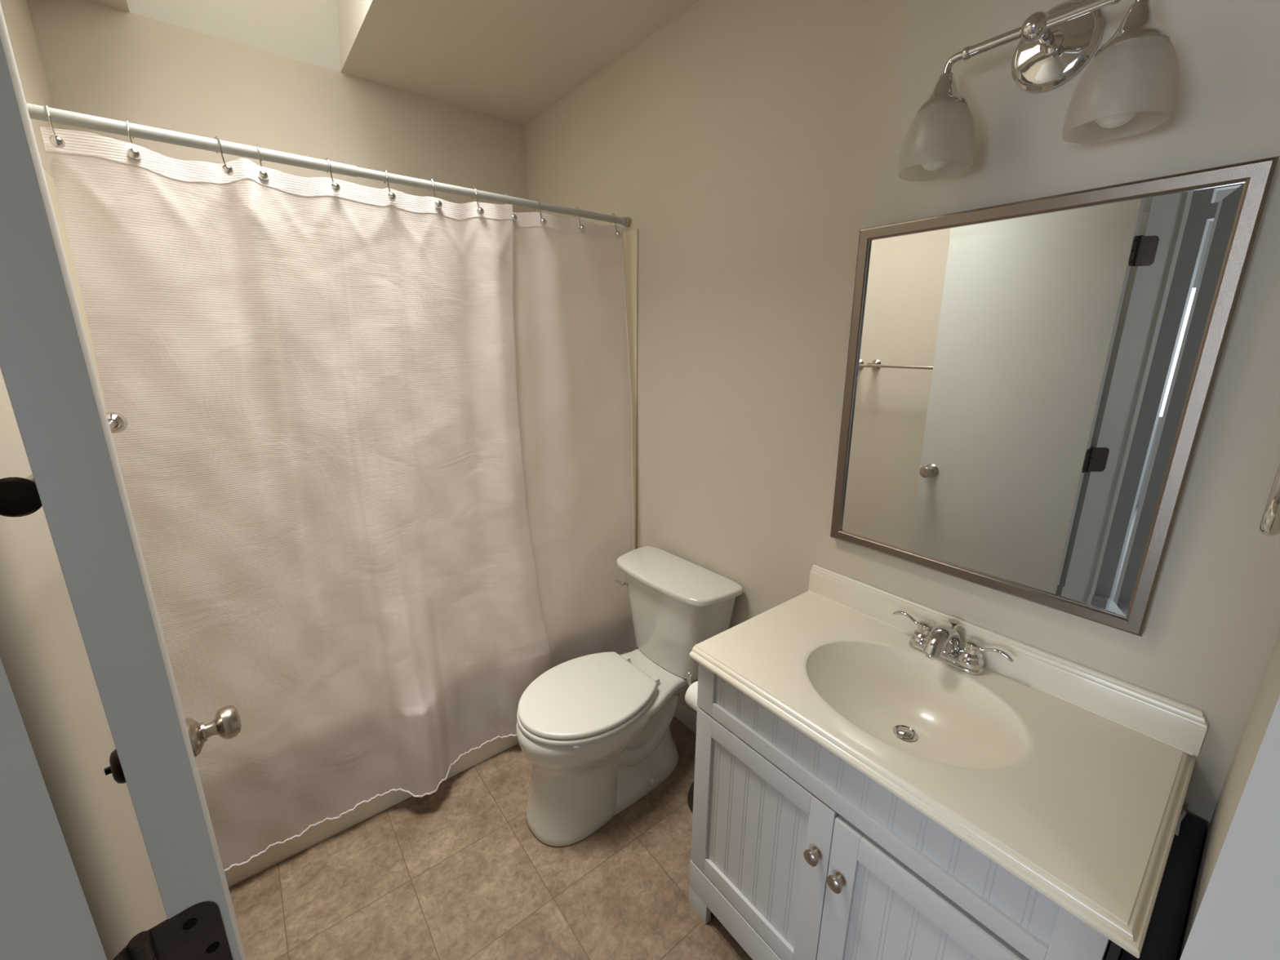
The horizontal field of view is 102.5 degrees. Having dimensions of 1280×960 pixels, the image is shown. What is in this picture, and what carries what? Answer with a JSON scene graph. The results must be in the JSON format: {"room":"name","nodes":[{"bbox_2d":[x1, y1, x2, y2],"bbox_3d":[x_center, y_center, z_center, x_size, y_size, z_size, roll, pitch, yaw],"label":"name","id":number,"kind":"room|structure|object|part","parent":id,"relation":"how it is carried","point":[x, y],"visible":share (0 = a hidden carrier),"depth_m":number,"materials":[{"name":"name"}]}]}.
{"room":"bathroom","nodes":[
{"label":"bathroom","id":0,"kind":"room"},
{"bbox_2d":[0,0,167,959],"bbox_3d":[-1.253,-0.016,1.067,0.100,2.540,1.895,-11,19,-37],"label":"wall","id":1,"kind":"structure","parent":0,"point":[44,657],"depth_m":0.86,"materials":[{"name":"beige paint"}]},
{"bbox_2d":[0,412,128,517],"bbox_3d":[-0.906,-0.044,0.785,0.114,0.054,0.689,-11,19,-37],"label":"towel bar","id":2,"kind":"object","parent":1,"relation":"attached to","point":[19,496],"visible":0.47,"depth_m":0.55,"materials":[{"name":"silver metal"}]},
{"bbox_2d":[43,168,106,412],"bbox_3d":[-1.523,-0.038,1.506,0.007,1.550,0.881,-11,19,-37],"label":"surround panel","id":3,"kind":"object","parent":1,"relation":"attached to","point":[50,181],"visible":0.02,"depth_m":1.38,"materials":[{"name":"beige plastic"}]},
{"bbox_2d":[0,3,247,959],"bbox_3d":[-0.585,0.357,0.644,0.695,2.020,0.178,14,20,42],"label":"door","id":4,"kind":"structure","parent":1,"relation":"in","point":[46,366],"depth_m":0.35,"materials":[{"name":"white paint"}]},
{"bbox_3d":[-0.769,0.443,0.894,0.068,0.068,0.021,14,20,42],"label":"knob","id":5,"kind":"part","parent":4,"relation":"part of","materials":[{"name":"silver metal"}]},
{"bbox_2d":[26,102,631,226],"bbox_3d":[-0.664,-0.861,1.484,1.582,0.034,0.034,-11,19,-37],"label":"curtain rod","id":6,"kind":"object","parent":1,"relation":"attached to","point":[36,112],"visible":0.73,"depth_m":1.28,"materials":[{"name":"white metal"}]},
{"bbox_2d":[44,102,65,148],"bbox_3d":[-1.207,-0.728,1.058,0.073,0.089,0.022,15,20,43],"label":"curtain hook","id":7,"kind":"object","parent":6,"relation":"hanging from","point":[55,140],"visible":1,"depth_m":1.05,"materials":[{"name":"silver metal"}]},
{"bbox_2d":[126,118,141,159],"bbox_3d":[-1.113,-0.746,1.129,0.022,0.089,0.073,-9,18,-32],"label":"curtain hook","id":8,"kind":"object","parent":6,"relation":"hanging from","point":[133,153],"visible":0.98,"depth_m":1.11,"materials":[{"name":"silver metal"}]},
{"bbox_2d":[214,136,234,175],"bbox_3d":[-0.992,-0.769,1.222,0.073,0.089,0.022,13,19,40],"label":"curtain hook","id":9,"kind":"object","parent":6,"relation":"hanging from","point":[228,170],"visible":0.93,"depth_m":1.21,"materials":[{"name":"silver metal"}]},
{"bbox_2d":[257,144,268,180],"bbox_3d":[-0.931,-0.781,1.267,0.022,0.089,0.073,-8,17,-29],"label":"curtain hook","id":10,"kind":"object","parent":6,"relation":"hanging from","point":[262,175],"visible":0.94,"depth_m":1.25,"materials":[{"name":"silver metal"}]},
{"bbox_2d":[325,157,340,192],"bbox_3d":[-0.814,-0.804,1.357,0.022,0.089,0.073,-12,19,-39],"label":"curtain hook","id":11,"kind":"object","parent":6,"relation":"hanging from","point":[335,187],"visible":0.89,"depth_m":1.34,"materials":[{"name":"silver metal"}]},
{"bbox_2d":[40,126,636,871],"bbox_3d":[-0.601,0.093,1.652,1.505,1.893,0.215,-11,19,-37],"label":"shower curtain","id":12,"kind":"object","parent":6,"relation":"hanging from","point":[374,451],"visible":0.91,"depth_m":1.50,"materials":[{"name":"white fabric"}]},
{"bbox_2d":[383,168,396,201],"bbox_3d":[-0.704,-0.825,1.441,0.022,0.089,0.073,-10,18,-34],"label":"curtain hook","id":13,"kind":"object","parent":6,"relation":"hanging from","point":[392,197],"visible":0.91,"depth_m":1.43,"materials":[{"name":"silver metal"}]},
{"bbox_2d":[428,177,442,208],"bbox_3d":[-0.606,-0.844,1.516,0.022,0.089,0.073,-12,19,-39],"label":"curtain hook","id":14,"kind":"object","parent":6,"relation":"hanging from","point":[437,204],"visible":0.87,"depth_m":1.50,"materials":[{"name":"silver metal"}]},
{"bbox_2d":[471,186,484,215],"bbox_3d":[-0.504,-0.864,1.593,0.022,0.089,0.073,-10,18,-33],"label":"curtain hook","id":15,"kind":"object","parent":6,"relation":"hanging from","point":[480,211],"visible":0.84,"depth_m":1.58,"materials":[{"name":"silver metal"}]},
{"bbox_2d":[502,193,517,222],"bbox_3d":[-0.424,-0.883,1.669,0.022,0.089,0.073,-13,20,-41],"label":"curtain hook","id":16,"kind":"object","parent":6,"relation":"hanging from","point":[514,217],"visible":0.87,"depth_m":1.65,"materials":[{"name":"silver metal"}]},
{"bbox_2d":[534,198,546,225],"bbox_3d":[-0.336,-0.896,1.722,0.022,0.089,0.073,-10,18,-33],"label":"curtain hook","id":17,"kind":"object","parent":6,"relation":"hanging from","point":[543,221],"visible":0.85,"depth_m":1.71,"materials":[{"name":"silver metal"}]},
{"bbox_2d":[573,205,585,231],"bbox_3d":[-0.214,-0.920,1.814,0.022,0.089,0.073,-8,17,-30],"label":"curtain hook","id":18,"kind":"object","parent":6,"relation":"hanging from","point":[582,228],"visible":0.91,"depth_m":1.80,"materials":[{"name":"silver metal"}]},
{"bbox_2d":[610,213,621,237],"bbox_3d":[-0.091,-0.944,1.908,0.022,0.089,0.073,-7,16,-26],"label":"curtain hook","id":19,"kind":"object","parent":6,"relation":"hanging from","point":[618,233],"visible":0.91,"depth_m":1.89,"materials":[{"name":"silver metal"}]},
{"bbox_2d":[27,0,528,212],"bbox_3d":[-1.248,-0.341,2.298,1.682,2.540,0.100,-11,19,-37],"label":"wall","id":20,"kind":"structure","parent":0,"point":[99,60],"depth_m":1.85,"materials":[{"name":"beige paint"}]},
{"bbox_2d":[88,0,698,124],"bbox_3d":[-0.954,-1.149,-0.802,5.090,0.610,5.035,-11,19,-37],"label":"ceiling","id":21,"kind":"structure","parent":0,"point":[513,60],"depth_m":1.79,"materials":[{"name":"beige paint"}]},
{"bbox_2d":[228,715,752,959],"bbox_3d":[-0.218,1.235,1.432,1.782,0.050,3.335,-11,19,-37],"label":"floor","id":22,"kind":"structure","parent":0,"point":[458,871],"depth_m":1.50,"materials":[{"name":"beige tile"}]},
{"bbox_2d":[224,646,637,887],"bbox_3d":[-0.906,0.788,2.220,1.578,0.402,0.901,-11,19,-37],"label":"bathtub","id":23,"kind":"object","parent":22,"relation":"on","point":[275,854],"visible":0.02,"depth_m":1.66,"materials":[{"name":"beige ceramic"}]},
{"bbox_2d":[515,545,743,846],"bbox_3d":[-0.080,0.730,1.795,0.744,0.743,0.501,-12,19,-39],"label":"toilet","id":24,"kind":"object","parent":22,"relation":"on","point":[594,730],"visible":0.98,"depth_m":1.72,"materials":[{"name":"white ceramic"}]},
{"bbox_3d":[-0.188,0.726,1.698,0.442,0.021,0.372,-12,19,-39],"label":"seat","id":25,"kind":"part","parent":24,"relation":"part of","materials":[{"name":"white plastic"}]},
{"bbox_3d":[-0.185,0.704,1.695,0.443,0.018,0.366,-12,19,-39],"label":"lid","id":26,"kind":"part","parent":24,"relation":"part of","materials":[{"name":"white plastic"}]},
{"bbox_3d":[-0.069,0.390,1.971,0.031,0.026,0.068,-12,19,-39],"label":"flush lever","id":27,"kind":"part","parent":24,"relation":"part of","materials":[{"name":"silver metal"}]},
{"bbox_3d":[0.116,0.345,1.865,0.236,0.032,0.501,-12,19,-39],"label":"tank lid","id":28,"kind":"part","parent":24,"relation":"part of","materials":[{"name":"white ceramic"}]},
{"bbox_3d":[0.119,0.515,1.914,0.210,0.324,0.453,-12,19,-39],"label":"tank","id":29,"kind":"part","parent":24,"relation":"part of","materials":[{"name":"white ceramic"}]},
{"bbox_2d":[687,781,693,812],"bbox_3d":[0.240,0.945,1.736,0.148,0.361,0.148,-11,19,-37],"label":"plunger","id":30,"kind":"object","parent":22,"relation":"on","point":[691,793],"visible":0.09,"depth_m":1.76,"materials":[{"name":"black rubber"}]},
{"bbox_2d":[688,662,1111,959],"bbox_3d":[0.556,0.863,1.203,0.522,0.797,0.767,-11,19,-37],"label":"vanity cabinet","id":31,"kind":"object","parent":22,"relation":"on","point":[798,854],"visible":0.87,"depth_m":1.03,"materials":[{"name":"white paint"}]},
{"bbox_2d":[686,671,692,686],"bbox_3d":[0.176,0.584,1.411,0.044,0.064,0.133,-11,19,-37],"label":"paper holder","id":32,"kind":"object","parent":31,"relation":"attached to","point":[689,673],"visible":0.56,"depth_m":1.45,"materials":[{"name":"silver metal"}]},
{"bbox_3d":[0.173,0.581,1.414,0.009,0.035,0.118,-11,19,-37],"label":"arm","id":33,"kind":"part","parent":32,"relation":"part of","materials":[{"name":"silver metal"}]},
{"bbox_2d":[684,680,698,711],"bbox_3d":[0.181,0.609,1.410,0.070,0.070,0.100,-11,19,-37],"label":"toilet paper roll","id":34,"kind":"object","parent":32,"relation":"attached to","point":[691,696],"visible":0.32,"depth_m":1.41,"materials":[{"name":"white paper"}]},
{"bbox_3d":[0.567,1.169,1.294,0.489,0.160,0.767,-11,19,-37],"label":"rail","id":35,"kind":"part","parent":31,"relation":"part of","materials":[{"name":"white paint"}]},
{"bbox_3d":[0.268,0.846,1.216,0.020,0.490,0.382,-11,19,-37],"label":"door","id":36,"kind":"part","parent":31,"relation":"part of","materials":[{"name":"white paint"}]},
{"bbox_3d":[0.351,0.762,1.043,0.030,0.031,0.031,-11,19,-37],"label":"knob","id":37,"kind":"part","parent":31,"relation":"part of","materials":[{"name":"silver metal"}]},
{"bbox_3d":[0.382,0.782,1.000,0.030,0.031,0.031,-11,19,-37],"label":"knob","id":38,"kind":"part","parent":31,"relation":"part of","materials":[{"name":"silver metal"}]},
{"bbox_3d":[0.502,0.933,0.923,0.020,0.488,0.380,-11,19,-37],"label":"door","id":39,"kind":"part","parent":31,"relation":"part of","materials":[{"name":"white paint"}]},
{"bbox_2d":[688,564,1208,958],"bbox_3d":[0.570,0.471,1.098,0.509,0.203,0.810,-11,19,-37],"label":"countertop","id":40,"kind":"structure","parent":31,"relation":"on","point":[1072,778],"depth_m":0.99,"materials":[{"name":"beige stone"}]},
{"bbox_2d":[893,610,1013,675],"bbox_3d":[0.697,0.380,1.188,0.130,0.090,0.261,-11,19,-37],"label":"faucet","id":41,"kind":"object","parent":40,"relation":"on","point":[942,643],"visible":1,"depth_m":1.17,"materials":[{"name":"silver metal"}]},
{"bbox_3d":[0.664,0.340,1.275,0.013,0.019,0.071,-10,18,-34],"label":"lever","id":42,"kind":"part","parent":41,"relation":"part of","materials":[{"name":"silver metal"}]},
{"bbox_3d":[0.689,0.373,1.247,0.054,0.038,0.054,-11,19,-37],"label":"handle","id":43,"kind":"part","parent":41,"relation":"part of","materials":[{"name":"silver metal"}]},
{"bbox_3d":[0.695,0.371,1.184,0.127,0.071,0.062,-11,19,-37],"label":"spout","id":44,"kind":"part","parent":41,"relation":"part of","materials":[{"name":"silver metal"}]},
{"bbox_3d":[0.721,0.407,1.214,0.055,0.026,0.162,-11,19,-37],"label":"plate","id":45,"kind":"part","parent":41,"relation":"part of","materials":[{"name":"silver metal"}]},
{"bbox_3d":[0.739,0.363,1.217,0.024,0.069,0.024,-11,19,-37],"label":"lift rod","id":46,"kind":"part","parent":41,"relation":"part of","materials":[{"name":"silver metal"}]},
{"bbox_3d":[0.752,0.394,1.169,0.054,0.038,0.054,-11,19,-37],"label":"handle","id":47,"kind":"part","parent":41,"relation":"part of","materials":[{"name":"silver metal"}]},
{"bbox_3d":[0.781,0.379,1.131,0.013,0.019,0.071,-12,19,-40],"label":"lever","id":48,"kind":"part","parent":41,"relation":"part of","materials":[{"name":"silver metal"}]},
{"bbox_2d":[1117,808,1206,959],"bbox_3d":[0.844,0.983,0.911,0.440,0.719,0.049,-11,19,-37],"label":"bin","id":49,"kind":"object","parent":22,"relation":"on","point":[1163,935],"visible":0.72,"depth_m":0.81,"materials":[{"name":"black plastic"}]},
{"bbox_2d":[524,0,1279,959],"bbox_3d":[0.285,-0.201,1.810,0.100,2.540,2.795,-11,19,-37],"label":"wall","id":50,"kind":"structure","parent":0,"point":[748,146],"depth_m":1.31,"materials":[{"name":"beige paint"}]},
{"bbox_2d":[623,228,638,549],"bbox_3d":[-0.287,-0.278,2.450,0.007,1.550,0.881,-11,19,-37],"label":"surround panel","id":51,"kind":"object","parent":50,"relation":"attached to","point":[630,237],"visible":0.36,"depth_m":2.02,"materials":[{"name":"beige plastic"}]},
{"bbox_2d":[674,699,697,733],"bbox_3d":[0.256,1.002,2.061,0.012,0.085,0.840,-11,19,-37],"label":"baseboard","id":52,"kind":"structure","parent":50,"relation":"attached to","point":[683,713],"depth_m":2.13,"materials":[{"name":"white paint"}]},
{"bbox_2d":[808,564,1208,755],"bbox_3d":[0.762,0.377,1.229,0.022,0.084,0.810,-11,19,-37],"label":"backsplash","id":53,"kind":"structure","parent":50,"relation":"attached to","point":[1179,725],"depth_m":1.09,"materials":[{"name":"white ceramic"}]},
{"bbox_2d":[916,0,1170,170],"bbox_3d":[0.693,-0.720,0.907,0.183,0.261,0.406,-11,19,-37],"label":"vanity light","id":54,"kind":"object","parent":50,"relation":"attached to","point":[1055,44],"visible":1,"depth_m":0.90,"materials":[{"name":"silver metal"}]},
{"bbox_3d":[0.588,-0.671,1.015,0.059,0.105,0.059,-11,19,-37],"label":"bulb","id":55,"kind":"part","parent":54,"relation":"part of","materials":[{"name":"white glass"}]},
{"bbox_3d":[0.589,-0.763,0.991,0.088,0.093,0.088,-11,19,-37],"label":"lamp arm","id":56,"kind":"part","parent":54,"relation":"part of","materials":[{"name":"silver metal"}]},
{"bbox_3d":[0.702,-0.778,0.899,0.114,0.042,0.041,-11,19,-37],"label":"stem","id":57,"kind":"part","parent":54,"relation":"part of","materials":[{"name":"silver metal"}]},
{"bbox_3d":[0.755,-0.792,0.938,0.027,0.136,0.136,-11,19,-37],"label":"plate","id":58,"kind":"part","parent":54,"relation":"part of","materials":[{"name":"silver metal"}]},
{"bbox_3d":[0.757,-0.615,0.808,0.059,0.105,0.059,-11,19,-37],"label":"bulb","id":59,"kind":"part","parent":54,"relation":"part of","materials":[{"name":"white glass"}]},
{"bbox_3d":[0.758,-0.707,0.783,0.088,0.093,0.088,-11,19,-37],"label":"lamp arm","id":60,"kind":"part","parent":54,"relation":"part of","materials":[{"name":"silver metal"}]},
{"bbox_2d":[830,155,1279,636],"bbox_3d":[0.741,-0.157,1.107,0.022,0.796,0.649,-12,19,-36],"label":"wall mirror","id":61,"kind":"object","parent":50,"relation":"attached to","point":[1029,384],"visible":1,"depth_m":1.02,"materials":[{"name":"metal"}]},
{"bbox_2d":[1176,631,1279,959],"bbox_3d":[0.708,0.155,0.475,0.945,2.540,0.100,-11,19,-37],"label":"wall","id":62,"kind":"structure","parent":0,"point":[1268,694],"depth_m":0.76,"materials":[{"name":"beige paint"}]},
{"bbox_2d":[1258,462,1279,536],"bbox_3d":[0.820,-0.019,0.622,0.174,0.192,0.057,-11,19,-37],"label":"towel ring","id":63,"kind":"object","parent":62,"relation":"attached to","point":[1269,524],"visible":1,"depth_m":0.61,"materials":[{"name":"silver metal"}]},
{"bbox_3d":[-0.182,0.210,0.243,0.753,2.540,0.774,-11,19,-37],"label":"wall","id":64,"kind":"structure","parent":0,"visible":0},
{"bbox_2d":[0,657,106,959],"bbox_3d":[-0.427,0.412,0.331,0.073,2.100,0.130,2,15,7],"label":"trim","id":65,"kind":"structure","parent":64,"relation":"attached to","point":[45,913],"depth_m":0.33,"materials":[{"name":"white paint"}]},
{"bbox_2d":[1179,695,1279,959],"bbox_3d":[0.283,0.442,0.238,0.073,2.100,0.130,2,15,7],"label":"trim","id":66,"kind":"structure","parent":64,"relation":"attached to","point":[1237,917],"depth_m":0.23,"materials":[{"name":"white paint"}]}
]}

